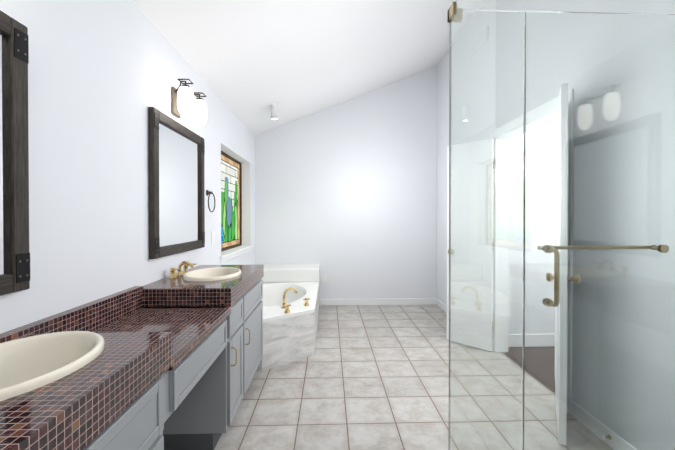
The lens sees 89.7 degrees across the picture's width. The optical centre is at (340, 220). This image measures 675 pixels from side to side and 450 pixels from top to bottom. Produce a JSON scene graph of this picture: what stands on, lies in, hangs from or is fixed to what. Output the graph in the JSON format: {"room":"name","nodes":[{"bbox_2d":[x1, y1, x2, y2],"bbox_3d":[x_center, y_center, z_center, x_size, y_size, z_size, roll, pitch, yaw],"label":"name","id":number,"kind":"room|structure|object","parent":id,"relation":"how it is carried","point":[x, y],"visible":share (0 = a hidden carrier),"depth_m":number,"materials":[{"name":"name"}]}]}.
{"room":"bathroom","nodes":[
{"label":"bathroom","id":0,"kind":"room"},
{"bbox_2d":[0,0,254,333],"bbox_3d":[-1.210,-0.047,1.465,0.200,2.620,7.070,0,0,-2],"label":"wall","id":1,"kind":"structure","parent":0,"point":[103,75],"depth_m":1.57,"materials":[{"name":"paint"}]},
{"bbox_2d":[0,10,29,295],"bbox_3d":[-1.065,-0.209,0.758,0.040,0.895,0.810,0,0,-2],"label":"mirror","id":2,"kind":"object","parent":1,"relation":"attached to","point":[14,200],"visible":1,"depth_m":1.11,"materials":[{"name":"brown wood"}]},
{"bbox_2d":[148,107,204,258],"bbox_3d":[-1.119,-0.223,2.397,0.040,0.895,0.810,0,0,-2],"label":"mirror","id":3,"kind":"object","parent":1,"relation":"attached to","point":[176,192],"visible":1,"depth_m":2.28,"materials":[{"name":"brown wood"}]},
{"bbox_2d":[172,79,206,126],"bbox_3d":[-1.050,-0.795,2.340,0.175,0.240,0.344,0,0,-2],"label":"sconce","id":4,"kind":"object","parent":1,"relation":"attached to","point":[185,104],"visible":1,"depth_m":2.28,"materials":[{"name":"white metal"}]},
{"bbox_2d":[206,190,214,211],"bbox_3d":[-1.134,-0.167,2.953,0.047,0.197,0.176,0,0,-2],"label":"towel ring","id":5,"kind":"object","parent":1,"relation":"attached to","point":[208,192],"visible":1,"depth_m":2.94,"materials":[{"name":"brown metal"}]},
{"bbox_2d":[211,231,214,244],"bbox_3d":[-1.157,0.159,3.092,0.009,0.120,0.075,0,0,-2],"label":"switch plate","id":6,"kind":"object","parent":1,"relation":"attached to","point":[212,237],"visible":1,"depth_m":3.08,"materials":[{"name":"white plastic"}]},
{"bbox_2d":[221,151,241,251],"bbox_3d":[-1.350,-0.213,3.961,0.083,1.110,1.250,0,0,-2],"label":"window","id":7,"kind":"structure","parent":1,"relation":"in","point":[231,202],"depth_m":4.14,"materials":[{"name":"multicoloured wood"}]},
{"bbox_2d":[220,245,252,263],"bbox_3d":[-1.237,0.379,3.970,0.144,0.076,1.350,0,0,-2],"label":"window sill","id":8,"kind":"structure","parent":1,"relation":"attached to","point":[229,254],"depth_m":3.85,"materials":[{"name":"paint"}]},
{"bbox_2d":[131,0,455,135],"bbox_3d":[0.164,-1.742,1.496,3.050,1.328,7.130,0,0,-2],"label":"ceiling","id":9,"kind":"structure","parent":0,"point":[249,62],"depth_m":3.09,"materials":[{"name":"paint"}]},
{"bbox_2d":[270,102,278,119],"bbox_3d":[-0.774,-1.285,3.986,0.100,0.190,0.100,0,0,-2],"label":"ceiling spotlight","id":10,"kind":"object","parent":9,"relation":"attached to","point":[274,110],"visible":0.96,"depth_m":3.95,"materials":[{"name":"white metal"}]},
{"bbox_2d":[214,305,448,449],"bbox_3d":[0.094,1.292,1.520,2.990,0.060,7.130,0,0,-2],"label":"floor","id":11,"kind":"structure","parent":0,"point":[369,377],"depth_m":2.50,"materials":[{"name":"tile"}]},
{"bbox_2d":[0,261,263,449],"bbox_3d":[-0.820,0.776,1.040,0.547,0.980,3.540,0,0,-2],"label":"bathroom vanity","id":12,"kind":"object","parent":11,"relation":"on","point":[172,361],"visible":1,"depth_m":1.17,"materials":[{"name":"tile"}]},
{"bbox_2d":[0,331,104,400],"bbox_3d":[-0.861,0.459,0.896,0.360,0.186,0.470,0,0,-2],"label":"sink","id":13,"kind":"object","parent":12,"relation":"in","point":[31,366],"depth_m":1.03,"materials":[{"name":"beige ceramic"}]},
{"bbox_2d":[169,261,196,277],"bbox_3d":[-1.051,0.323,2.299,0.124,0.095,0.268,0,0,-2],"label":"faucet","id":14,"kind":"object","parent":12,"relation":"on","point":[180,274],"depth_m":2.29,"materials":[{"name":"gold metal"}]},
{"bbox_2d":[182,267,240,280],"bbox_3d":[-0.863,0.442,2.307,0.360,0.186,0.470,0,0,-2],"label":"sink","id":15,"kind":"object","parent":12,"relation":"in","point":[214,273],"depth_m":2.38,"materials":[{"name":"beige ceramic"}]},
{"bbox_2d":[255,264,319,370],"bbox_3d":[-0.722,0.937,3.862,0.929,0.612,2.084,0,0,-2],"label":"tub","id":16,"kind":"object","parent":11,"relation":"on","point":[291,299],"visible":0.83,"depth_m":3.13,"materials":[{"name":"stone"}]},
{"bbox_2d":[281,287,309,312],"bbox_3d":[-0.421,0.728,3.143,0.268,0.182,0.292,0,0,-2],"label":"faucet","id":17,"kind":"object","parent":16,"relation":"on","point":[285,308],"depth_m":3.17,"materials":[{"name":"gold metal"}]},
{"bbox_2d":[448,0,674,449],"bbox_3d":[1.007,0.204,0.744,1.088,2.118,1.477,0,0,-2],"label":"shower enclosure","id":18,"kind":"object","parent":11,"relation":"on","point":[561,224],"visible":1,"depth_m":0.72,"materials":[{"name":"clear glass"}]},
{"bbox_2d":[255,66,436,298],"bbox_3d":[0.054,-0.642,4.979,2.960,3.750,0.120,0,0,-2],"label":"wall","id":19,"kind":"structure","parent":0,"point":[346,195],"depth_m":4.93,"materials":[{"name":"paint"}]},
{"bbox_2d":[322,274,326,281],"bbox_3d":[-0.231,0.841,4.916,0.075,0.115,0.009,0,0,-2],"label":"outlet","id":20,"kind":"object","parent":19,"relation":"attached to","point":[324,277],"visible":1,"depth_m":4.91,"materials":[{"name":"white plastic"}]},
{"bbox_2d":[320,298,435,305],"bbox_3d":[0.560,1.186,4.942,1.713,0.095,0.018,0,0,-2],"label":"baseboard","id":21,"kind":"structure","parent":19,"relation":"attached to","point":[399,301],"depth_m":4.94,"materials":[{"name":"paint"}]},
{"bbox_2d":[437,49,449,305],"bbox_3d":[1.588,-0.613,1.553,0.120,3.750,7.070,0,0,-2],"label":"wall","id":22,"kind":"structure","parent":0,"point":[443,70],"depth_m":4.72,"materials":[{"name":"paint"}]},
{"bbox_2d":[436,298,446,312],"bbox_3d":[1.436,1.193,4.132,0.014,0.095,1.655,0,0,-2],"label":"baseboard","id":23,"kind":"structure","parent":22,"relation":"attached to","point":[438,302],"depth_m":4.72,"materials":[{"name":"paint"}]},
{"bbox_2d":[447,145,448,339],"bbox_3d":[1.280,0.233,3.357,0.461,2.003,0.167,0,1,43],"label":"door","id":24,"kind":"structure","parent":22,"relation":"in","point":[448,242],"depth_m":3.49,"materials":[{"name":"paint"}]}
]}

